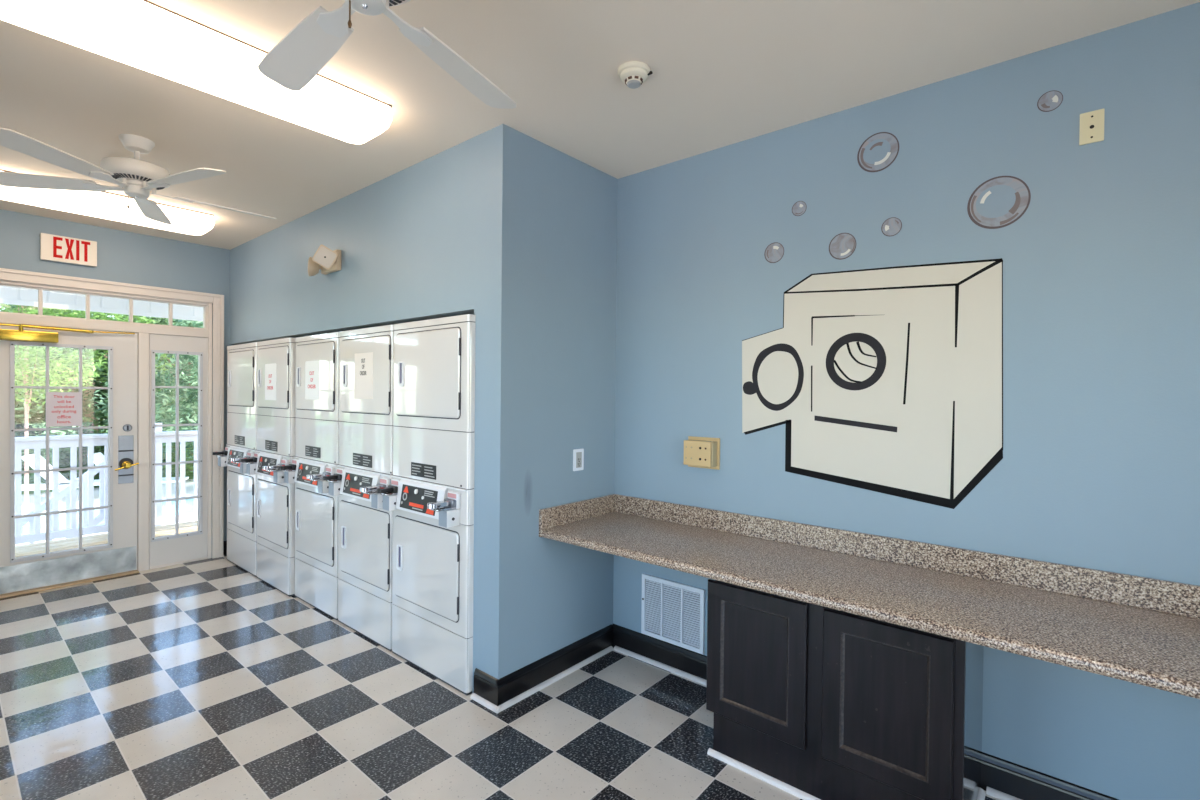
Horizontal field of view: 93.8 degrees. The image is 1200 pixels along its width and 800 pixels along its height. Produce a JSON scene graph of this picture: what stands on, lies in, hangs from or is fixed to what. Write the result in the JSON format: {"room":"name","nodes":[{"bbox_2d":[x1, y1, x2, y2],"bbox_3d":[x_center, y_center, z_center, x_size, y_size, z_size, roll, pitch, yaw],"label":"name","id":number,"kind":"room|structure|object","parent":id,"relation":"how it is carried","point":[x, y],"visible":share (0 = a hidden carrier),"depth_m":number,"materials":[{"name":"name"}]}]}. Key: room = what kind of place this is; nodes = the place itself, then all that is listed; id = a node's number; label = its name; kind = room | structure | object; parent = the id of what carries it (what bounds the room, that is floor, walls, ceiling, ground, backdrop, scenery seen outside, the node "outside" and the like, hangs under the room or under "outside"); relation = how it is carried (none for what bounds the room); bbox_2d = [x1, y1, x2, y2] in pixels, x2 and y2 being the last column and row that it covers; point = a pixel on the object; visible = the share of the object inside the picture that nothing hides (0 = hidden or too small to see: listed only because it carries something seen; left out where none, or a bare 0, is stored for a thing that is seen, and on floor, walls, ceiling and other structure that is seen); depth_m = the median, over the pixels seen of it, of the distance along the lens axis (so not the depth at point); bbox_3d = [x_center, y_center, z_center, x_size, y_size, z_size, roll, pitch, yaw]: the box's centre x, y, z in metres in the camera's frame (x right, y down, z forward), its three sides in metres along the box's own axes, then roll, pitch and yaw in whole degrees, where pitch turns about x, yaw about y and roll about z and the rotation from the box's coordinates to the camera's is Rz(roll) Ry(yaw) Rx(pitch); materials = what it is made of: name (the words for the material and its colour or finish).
{"room":"laundry","nodes":[
{"label":"laundry","id":0,"kind":"room"},
{"bbox_2d":[0,209,234,540],"bbox_3d":[-3.969,0.027,4.801,0.140,2.868,3.160,1,1,40],"label":"wall","id":1,"kind":"structure","parent":0,"point":[122,256],"depth_m":4.72,"materials":[{"name":"blue paint"}]},
{"bbox_2d":[40,233,96,266],"bbox_3d":[-4.162,-1.172,4.403,0.043,0.198,0.321,1,1,40],"label":"exit sign","id":2,"kind":"object","parent":1,"relation":"attached to","point":[55,248],"visible":1,"depth_m":4.38,"materials":[{"name":"white plastic"}]},
{"bbox_2d":[0,323,138,594],"bbox_3d":[-4.218,0.438,4.406,0.120,2.014,0.931,1,1,40],"label":"door","id":3,"kind":"structure","parent":1,"relation":"in","point":[119,555],"depth_m":4.50,"materials":[{"name":"paint"}]},
{"bbox_2d":[46,392,81,426],"bbox_3d":[-4.207,0.073,4.409,0.002,0.269,0.204,1,1,40],"label":"notice","id":4,"kind":"object","parent":3,"relation":"attached to","point":[62,408],"visible":1,"depth_m":4.41,"materials":[{"name":"white paper"}]},
{"bbox_2d":[0,570,138,598],"bbox_3d":[-4.265,1.454,4.448,0.185,0.016,0.937,1,1,40],"label":"trim","id":5,"kind":"structure","parent":1,"relation":"attached to","point":[39,589],"depth_m":4.42,"materials":[{"name":"metal"}]},
{"bbox_2d":[0,284,207,329],"bbox_3d":[-4.253,-0.753,4.423,0.060,0.219,1.959,1,1,40],"label":"window","id":6,"kind":"structure","parent":1,"relation":"in","point":[40,290],"depth_m":4.62,"materials":[{"name":"beige paint"}]},
{"bbox_2d":[0,280,211,571],"bbox_3d":[-4.266,0.282,4.437,0.114,2.360,2.019,1,1,40],"label":"trim","id":7,"kind":"structure","parent":1,"relation":"attached to","point":[143,330],"depth_m":4.79,"materials":[{"name":"beige paint"}]},
{"bbox_2d":[0,268,223,557],"bbox_3d":[-4.209,0.246,4.390,0.030,2.434,2.188,1,1,40],"label":"trim","id":8,"kind":"structure","parent":1,"relation":"attached to","point":[217,300],"depth_m":5.17,"materials":[{"name":"beige paint"}]},
{"bbox_2d":[149,334,207,569],"bbox_3d":[-3.752,0.446,5.004,0.062,2.030,0.426,1,1,40],"label":"window","id":9,"kind":"structure","parent":1,"relation":"in","point":[168,550],"depth_m":5.00,"materials":[{"name":"paint"}]},
{"bbox_2d":[223,541,226,555],"bbox_3d":[-3.408,1.390,5.379,0.015,0.142,0.354,1,1,40],"label":"baseboard","id":10,"kind":"structure","parent":1,"relation":"attached to","point":[225,542],"depth_m":5.25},
{"bbox_2d":[230,131,486,692],"bbox_3d":[-1.991,0.056,4.099,3.791,2.868,0.120,1,1,40],"label":"wall","id":11,"kind":"structure","parent":0,"point":[411,242],"depth_m":3.41,"materials":[{"name":"blue paint"}]},
{"bbox_2d":[308,245,340,275],"bbox_3d":[-1.914,-0.946,3.841,0.348,0.178,0.172,1,1,40],"label":"emergency light","id":12,"kind":"object","parent":11,"relation":"attached to","point":[329,260],"visible":1,"depth_m":3.76,"materials":[{"name":"beige plastic"}]},
{"bbox_2d":[470,693,499,712],"bbox_3d":[-0.573,1.509,2.797,0.211,0.020,0.020,1,1,40],"label":"trim","id":13,"kind":"structure","parent":11,"relation":"attached to","point":[475,697],"depth_m":2.80,"materials":[{"name":"paint"}]},
{"bbox_2d":[474,668,497,704],"bbox_3d":[-0.574,1.447,2.821,0.176,0.142,0.015,1,1,40],"label":"baseboard","id":14,"kind":"structure","parent":11,"relation":"attached to","point":[484,683],"depth_m":2.81,"materials":[{"name":"black rubber"}]},
{"bbox_2d":[0,556,999,799],"bbox_3d":[-0.673,1.556,2.028,8.800,0.060,3.360,1,1,40],"label":"floor","id":15,"kind":"structure","parent":0,"point":[204,679],"depth_m":2.69,"materials":[{"name":"tile"}]},
{"bbox_2d":[213,342,257,576],"bbox_3d":[-2.959,0.492,5.096,0.728,1.953,0.866,1,1,40],"label":"dryer","id":16,"kind":"object","parent":15,"relation":"on","point":[241,358],"visible":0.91,"depth_m":4.85,"materials":[{"name":"white metal"}]},
{"bbox_2d":[241,338,295,596],"bbox_3d":[-2.419,0.503,4.641,0.676,1.953,0.866,1,1,40],"label":"dryer","id":17,"kind":"object","parent":15,"relation":"on","point":[275,530],"visible":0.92,"depth_m":4.37,"materials":[{"name":"white metal"}]},
{"bbox_2d":[265,363,275,399],"bbox_3d":[-2.597,-0.142,4.425,0.230,0.288,0.002,1,1,40],"label":"notice","id":18,"kind":"object","parent":17,"relation":"attached to","point":[270,369],"visible":1,"depth_m":4.42,"materials":[{"name":"white paper"}]},
{"bbox_2d":[279,332,339,619],"bbox_3d":[-1.868,0.513,4.218,0.700,1.953,0.866,1,1,40],"label":"dryer","id":19,"kind":"object","parent":15,"relation":"on","point":[316,457],"visible":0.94,"depth_m":3.97,"materials":[{"name":"white metal"}]},
{"bbox_2d":[305,360,318,399],"bbox_3d":[-2.058,-0.141,4.013,0.228,0.278,0.002,1,1,40],"label":"notice","id":20,"kind":"object","parent":19,"relation":"attached to","point":[311,367],"visible":1,"depth_m":4.01,"materials":[{"name":"white paper"}]},
{"bbox_2d":[310,478,322,480],"bbox_3d":[-1.882,0.532,3.778,0.072,0.010,0.110,1,1,40],"label":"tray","id":21,"kind":"object","parent":19,"relation":"on","point":[312,479],"depth_m":3.74,"materials":[{"name":"silver metal"}]},
{"bbox_2d":[323,325,393,650],"bbox_3d":[-1.332,0.523,3.767,0.689,1.953,0.866,1,1,40],"label":"dryer","id":22,"kind":"object","parent":15,"relation":"on","point":[365,529],"visible":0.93,"depth_m":3.52,"materials":[{"name":"white metal"}]},
{"bbox_2d":[326,479,341,482],"bbox_3d":[-1.747,0.530,3.687,0.072,0.010,0.075,1,1,40],"label":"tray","id":23,"kind":"object","parent":22,"relation":"on","point":[327,480],"depth_m":3.67,"materials":[{"name":"silver metal"}]},
{"bbox_2d":[353,455,369,465],"bbox_3d":[-1.514,0.384,3.567,0.216,0.054,0.001,1,1,40],"label":"print","id":24,"kind":"object","parent":22,"relation":"attached to","point":[358,460],"depth_m":3.57},
{"bbox_2d":[354,352,372,398],"bbox_3d":[-1.487,-0.152,3.532,0.235,0.289,0.002,1,1,40],"label":"notice","id":25,"kind":"object","parent":22,"relation":"attached to","point":[363,369],"visible":1,"depth_m":3.53,"materials":[{"name":"paper"}]},
{"bbox_2d":[363,491,377,494],"bbox_3d":[-1.330,0.543,3.312,0.072,0.010,0.110,1,1,40],"label":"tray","id":26,"kind":"object","parent":22,"relation":"on","point":[365,492],"depth_m":3.27,"materials":[{"name":"silver metal"}]},
{"bbox_2d":[377,314,475,695],"bbox_3d":[-0.783,0.534,3.304,0.740,1.953,0.866,1,1,40],"label":"dryer","id":27,"kind":"object","parent":15,"relation":"on","point":[430,494],"visible":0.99,"depth_m":3.04,"materials":[{"name":"white metal"}]},
{"bbox_2d":[380,492,396,495],"bbox_3d":[-1.219,0.540,3.242,0.072,0.010,0.075,1,1,40],"label":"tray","id":28,"kind":"object","parent":27,"relation":"on","point":[382,493],"depth_m":3.22,"materials":[{"name":"silver metal"}]},
{"bbox_2d":[412,464,433,477],"bbox_3d":[-0.984,0.394,3.121,0.222,0.054,0.001,1,1,40],"label":"print","id":29,"kind":"object","parent":27,"relation":"attached to","point":[418,470],"depth_m":3.12},
{"bbox_2d":[430,506,455,511],"bbox_3d":[-0.802,0.553,2.868,0.072,0.010,0.110,1,1,40],"label":"tray","id":30,"kind":"object","parent":27,"relation":"on","point":[435,508],"depth_m":2.85,"materials":[{"name":"silver metal"}]},
{"bbox_2d":[706,579,985,799],"bbox_3d":[1.001,1.141,2.329,0.959,0.797,0.540,1,1,40],"label":"base cabinet","id":31,"kind":"object","parent":15,"relation":"on","point":[809,701],"visible":0.87,"depth_m":2.09,"materials":[{"name":"black wood"}]},
{"bbox_2d":[483,124,617,678],"bbox_3d":[-0.243,0.084,3.139,0.120,2.868,0.902,1,1,40],"label":"wall","id":32,"kind":"structure","parent":0,"point":[550,360],"depth_m":2.98,"materials":[{"name":"blue paint"}]},
{"bbox_2d":[494,646,613,712],"bbox_3d":[-0.216,1.509,3.073,0.020,0.020,0.902,1,1,40],"label":"trim","id":33,"kind":"structure","parent":32,"relation":"attached to","point":[570,670],"depth_m":3.02,"materials":[{"name":"paint"}]},
{"bbox_2d":[496,624,612,705],"bbox_3d":[-0.215,1.448,3.099,0.015,0.142,0.902,1,1,40],"label":"baseboard","id":34,"kind":"structure","parent":32,"relation":"attached to","point":[519,681],"depth_m":3.03,"materials":[{"name":"black rubber"}]},
{"bbox_2d":[573,449,583,470],"bbox_3d":[-0.121,0.340,3.189,0.010,0.122,0.083,1,1,40],"label":"duplex outlet","id":35,"kind":"object","parent":32,"relation":"attached to","point":[578,454],"visible":1,"depth_m":3.18,"materials":[{"name":"plastic"}]},
{"bbox_2d":[576,452,581,467],"bbox_3d":[-0.119,0.340,3.187,0.003,0.088,0.045,1,1,40],"label":"receptacle","id":36,"kind":"object","parent":35,"relation":"attached to","point":[578,454],"depth_m":3.18,"materials":[{"name":"white plastic"}]},
{"bbox_2d":[0,0,1199,249],"bbox_3d":[-0.643,-1.382,1.996,8.800,0.080,3.360,1,1,40],"label":"ceiling","id":37,"kind":"structure","parent":0,"point":[726,72],"depth_m":2.36,"materials":[{"name":"paint"}]},
{"bbox_2d":[0,169,214,234],"bbox_3d":[-3.425,-1.329,3.817,0.318,0.122,1.308,1,1,40],"label":"ceiling light","id":38,"kind":"object","parent":37,"relation":"attached to","point":[105,205],"visible":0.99,"depth_m":3.78,"materials":[{"name":"white plastic"}]},
{"bbox_2d":[0,128,275,224],"bbox_3d":[-2.411,-1.188,2.996,1.273,0.366,1.230,1,1,40],"label":"ceiling fan","id":39,"kind":"object","parent":37,"relation":"hanging from","point":[136,177],"visible":1,"depth_m":2.86,"materials":[{"name":"plastic"}]},
{"bbox_2d":[0,0,391,143],"bbox_3d":[-1.484,-1.291,2.182,0.318,0.122,1.308,1,1,40],"label":"ceiling light","id":40,"kind":"object","parent":37,"relation":"attached to","point":[148,36],"visible":1,"depth_m":2.05,"materials":[{"name":"white plastic"}]},
{"bbox_2d":[258,0,515,108],"bbox_3d":[-0.650,-1.153,1.513,1.230,0.366,1.273,1,1,40],"label":"ceiling fan","id":41,"kind":"object","parent":37,"relation":"hanging from","point":[310,45],"visible":1,"depth_m":1.74,"materials":[{"name":"plastic"}]},
{"bbox_2d":[618,61,652,88],"bbox_3d":[0.138,-1.306,2.279,0.132,0.061,0.132,1,1,40],"label":"smoke detector","id":42,"kind":"object","parent":37,"relation":"attached to","point":[633,74],"visible":1,"depth_m":2.25,"materials":[{"name":"plastic"}]},
{"bbox_2d":[613,2,1199,799],"bbox_3d":[1.895,0.119,1.992,4.869,2.868,0.100,1,1,40],"label":"wall","id":43,"kind":"structure","parent":0,"point":[1099,468],"depth_m":2.16,"materials":[{"name":"blue paint"}]},
{"bbox_2d":[612,624,706,679],"bbox_3d":[0.448,1.454,3.139,0.977,0.142,0.015,1,1,40],"label":"baseboard","id":44,"kind":"structure","parent":43,"relation":"attached to","point":[691,662],"depth_m":3.21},
{"bbox_2d":[614,646,706,685],"bbox_3d":[0.449,1.516,3.115,0.942,0.020,0.020,1,1,40],"label":"trim","id":45,"kind":"structure","parent":43,"relation":"attached to","point":[616,648],"depth_m":3.19,"materials":[{"name":"paint"}]},
{"bbox_2d":[641,573,704,654],"bbox_3d":[0.405,1.200,3.172,0.412,0.350,0.018,1,1,40],"label":"air vent","id":46,"kind":"object","parent":43,"relation":"in","point":[672,612],"visible":1,"depth_m":3.17,"materials":[{"name":"metal"}]},
{"bbox_2d":[683,436,719,469],"bbox_3d":[0.543,0.285,3.021,0.191,0.168,0.070,1,1,40],"label":"outlet box","id":47,"kind":"object","parent":43,"relation":"attached to","point":[699,452],"visible":1,"depth_m":2.99,"materials":[{"name":"beige plastic"}]},
{"bbox_2d":[764,242,783,262],"bbox_3d":[0.866,-0.732,2.791,0.102,0.102,0.001,1,1,40],"label":"bubble","id":48,"kind":"object","parent":43,"relation":"attached to","point":[774,252],"visible":1,"depth_m":2.79,"materials":[{"name":"paint"}]},
{"bbox_2d":[792,201,806,215],"bbox_3d":[0.961,-0.924,2.710,0.072,0.072,0.001,1,1,40],"label":"bubble","id":49,"kind":"object","parent":43,"relation":"attached to","point":[799,208],"visible":1,"depth_m":2.71,"materials":[{"name":"paint"}]},
{"bbox_2d":[829,233,855,259],"bbox_3d":[1.114,-0.707,2.582,0.122,0.122,0.001,1,1,40],"label":"bubble","id":50,"kind":"object","parent":43,"relation":"attached to","point":[843,245],"visible":1,"depth_m":2.58,"materials":[{"name":"paint"}]},
{"bbox_2d":[539,494,1199,698],"bbox_3d":[1.659,0.684,1.709,4.649,0.145,0.638,1,1,40],"label":"countertop","id":51,"kind":"structure","parent":43,"relation":"attached to","point":[1144,631],"depth_m":2.10,"materials":[{"name":"beige stone"}]},
{"bbox_2d":[742,258,1002,508],"bbox_3d":[1.155,-0.079,2.548,1.107,1.039,0.002,1,1,40],"label":"mural","id":52,"kind":"object","parent":43,"relation":"attached to","point":[886,380],"visible":1,"depth_m":2.45,"materials":[{"name":"beige paint"}]},
{"bbox_2d":[857,132,898,171],"bbox_3d":[1.229,-1.096,2.484,0.172,0.172,0.001,1,1,40],"label":"bubble","id":53,"kind":"object","parent":43,"relation":"attached to","point":[879,150],"visible":1,"depth_m":2.48,"materials":[{"name":"paint"}]},
{"bbox_2d":[881,217,901,235],"bbox_3d":[1.271,-0.755,2.449,0.082,0.082,0.001,1,1,40],"label":"bubble","id":54,"kind":"object","parent":43,"relation":"attached to","point":[892,226],"visible":1,"depth_m":2.45,"materials":[{"name":"paint"}]},
{"bbox_2d":[615,494,1199,618],"bbox_3d":[1.866,0.664,1.939,4.629,0.106,0.019,1,1,40],"label":"backsplash","id":55,"kind":"structure","parent":43,"relation":"attached to","point":[1182,599],"depth_m":2.29,"materials":[{"name":"laminate"}]},
{"bbox_2d":[967,176,1030,228],"bbox_3d":[1.562,-0.775,2.204,0.204,0.204,0.001,1,1,40],"label":"bubble","id":56,"kind":"object","parent":43,"relation":"attached to","point":[1000,201],"visible":1,"depth_m":2.20,"materials":[{"name":"paint"}]},
{"bbox_2d":[986,787,1021,799],"bbox_3d":[2.570,1.557,1.329,2.740,0.020,0.020,1,1,40],"label":"trim","id":57,"kind":"structure","parent":43,"relation":"attached to","point":[992,792],"depth_m":2.18,"materials":[{"name":"paint"}]},
{"bbox_2d":[981,752,1118,799],"bbox_3d":[2.574,1.496,1.348,2.760,0.142,0.015,1,1,40],"label":"baseboard","id":58,"kind":"structure","parent":43,"relation":"attached to","point":[1010,778],"depth_m":2.14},
{"bbox_2d":[1037,90,1062,111],"bbox_3d":[1.683,-1.118,2.101,0.076,0.076,0.001,1,1,40],"label":"bubble","id":59,"kind":"object","parent":43,"relation":"attached to","point":[1049,101],"visible":1,"depth_m":2.10,"materials":[{"name":"paint"}]},
{"bbox_2d":[1079,109,1104,144],"bbox_3d":[1.772,-0.983,2.023,0.067,0.112,0.007,1,1,40],"label":"cover plate","id":60,"kind":"object","parent":43,"relation":"attached to","point":[1091,123],"visible":1,"depth_m":2.02,"materials":[{"name":"beige plastic"}]},
{"bbox_3d":[-3.974,-1.460,6.267,1.800,0.090,13.000,1,1,40],"label":"ceiling","id":61,"kind":"structure","parent":0,"visible":0},
{"bbox_2d":[2,288,193,320],"bbox_3d":[-4.588,-1.204,6.785,0.200,0.525,13.000,1,1,40],"label":"frieze","id":62,"kind":"object","parent":61,"relation":"attached to","point":[75,295],"depth_m":5.75,"materials":[{"name":"white plastic"}]},
{"bbox_2d":[0,286,202,320],"bbox_3d":[-4.505,-1.173,6.715,0.020,0.505,13.000,1,1,40],"label":"trim","id":63,"kind":"structure","parent":62,"relation":"attached to","point":[8,295],"depth_m":5.85,"materials":[{"name":"white plastic"}]},
{"label":"outside","id":64,"kind":"structure","parent":0,"visible":0},
{"bbox_2d":[15,521,197,556],"bbox_3d":[-4.086,1.513,6.368,1.982,0.040,10.000,1,1,40],"label":"deck","id":65,"kind":"object","parent":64,"point":[99,539],"depth_m":5.86,"materials":[{"name":"grey wood"}]},
{"bbox_2d":[15,430,197,544],"bbox_3d":[-4.564,0.909,6.770,0.120,1.150,9.800,1,1,40],"label":"porch railing","id":66,"kind":"object","parent":65,"relation":"on","point":[37,443],"visible":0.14,"depth_m":5.76,"materials":[{"name":"white wood"}]},
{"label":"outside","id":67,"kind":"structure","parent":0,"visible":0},
{"bbox_2d":[21,421,193,494],"bbox_3d":[-23.279,2.099,25.158,55.440,0.080,85.000,1,1,40],"label":"ground","id":68,"kind":"structure","parent":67,"point":[52,431],"depth_m":17.18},
{"bbox_2d":[0,304,106,467],"bbox_3d":[-16.026,-0.689,14.157,5.951,5.892,6.135,0,1,-32],"label":"tree","id":69,"kind":"object","parent":68,"relation":"on","point":[20,403],"visible":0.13,"depth_m":14.22,"materials":[{"name":"green plant"}]},
{"bbox_2d":[0,304,135,435],"bbox_3d":[-19.334,-1.365,19.042,6.829,7.071,6.623,1,1,15],"label":"tree","id":70,"kind":"object","parent":68,"relation":"on","point":[7,304],"visible":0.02,"depth_m":18.50,"materials":[{"name":"green plant"}]},
{"bbox_2d":[51,431,106,486],"bbox_3d":[-13.167,1.547,14.898,2.408,1.750,2.332,1,1,9],"label":"shrub","id":71,"kind":"object","parent":68,"relation":"on","point":[67,474],"visible":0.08,"depth_m":14.30,"materials":[{"name":"green plant"}]},
{"bbox_2d":[11,309,180,432],"bbox_3d":[-16.746,-1.145,20.279,6.468,6.655,6.669,1,1,3],"label":"tree","id":72,"kind":"object","parent":68,"relation":"on","point":[11,309],"visible":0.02,"depth_m":18.60,"materials":[{"name":"green plant"}]},
{"bbox_2d":[4,307,192,482],"bbox_3d":[-14.793,-0.669,16.211,5.779,7.001,5.596,1,1,9],"label":"tree","id":73,"kind":"object","parent":68,"relation":"on","point":[89,417],"visible":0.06,"depth_m":15.27,"materials":[{"name":"green plant"}]},
{"bbox_2d":[15,479,197,545],"bbox_3d":[-9.268,2.364,10.083,11.300,0.030,28.000,1,1,40],"label":"pool deck","id":74,"kind":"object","parent":68,"relation":"on","point":[189,484],"visible":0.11,"depth_m":13.22,"materials":[{"name":"concrete"}]},
{"bbox_2d":[21,448,77,483],"bbox_3d":[-14.336,1.589,13.559,2.380,1.397,2.454,0,1,-26],"label":"shrub","id":75,"kind":"object","parent":74,"relation":"on","point":[43,449],"visible":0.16,"depth_m":14.00,"materials":[{"name":"green plant"}]},
{"bbox_2d":[21,483,82,498],"bbox_3d":[-12.534,1.765,12.398,1.750,1.050,0.640,0,1,-22],"label":"lounger","id":76,"kind":"object","parent":74,"relation":"on","point":[62,485],"visible":0.11,"depth_m":12.37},
{"bbox_2d":[22,454,98,501],"bbox_3d":[-12.038,1.764,12.987,1.750,1.050,0.640,0,1,-22],"label":"lounger","id":77,"kind":"object","parent":74,"relation":"on","point":[62,479],"visible":0.16,"depth_m":12.76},
{"bbox_2d":[0,303,128,534],"bbox_3d":[-9.529,-0.094,9.169,2.843,4.948,2.521,1,1,23],"label":"tree","id":78,"kind":"object","parent":74,"relation":"on","point":[26,351],"visible":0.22,"depth_m":9.25,"materials":[{"name":"green plant"}]},
{"bbox_2d":[22,423,161,543],"bbox_3d":[-6.392,1.543,6.415,0.100,2.489,2.220,1,1,40],"label":"stair railing","id":79,"kind":"object","parent":74,"relation":"on","point":[65,492],"visible":0.34,"depth_m":6.69,"materials":[{"name":"white wood"}]},
{"bbox_2d":[94,452,188,482],"bbox_3d":[-10.934,1.771,13.365,1.750,1.050,0.640,0,1,-22],"label":"lounger","id":80,"kind":"object","parent":74,"relation":"on","point":[98,457],"visible":0.06,"depth_m":13.22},
{"bbox_2d":[56,310,197,470],"bbox_3d":[-13.008,-0.732,17.602,6.245,6.141,6.042,1,1,11],"label":"tree","id":81,"kind":"object","parent":68,"relation":"on","point":[138,319],"visible":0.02,"depth_m":15.82,"materials":[{"name":"green plant"}]},
{"bbox_2d":[86,319,202,471],"bbox_3d":[-9.924,0.098,14.281,4.535,4.440,4.398,1,1,18],"label":"tree","id":82,"kind":"object","parent":68,"relation":"on","point":[187,393],"visible":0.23,"depth_m":13.01,"materials":[{"name":"green plant"}]},
{"bbox_2d":[162,442,193,478],"bbox_3d":[-11.920,1.614,16.128,2.417,1.474,2.498,0,1,-31],"label":"shrub","id":83,"kind":"object","parent":68,"relation":"on","point":[187,466],"visible":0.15,"depth_m":15.55,"materials":[{"name":"green plant"}]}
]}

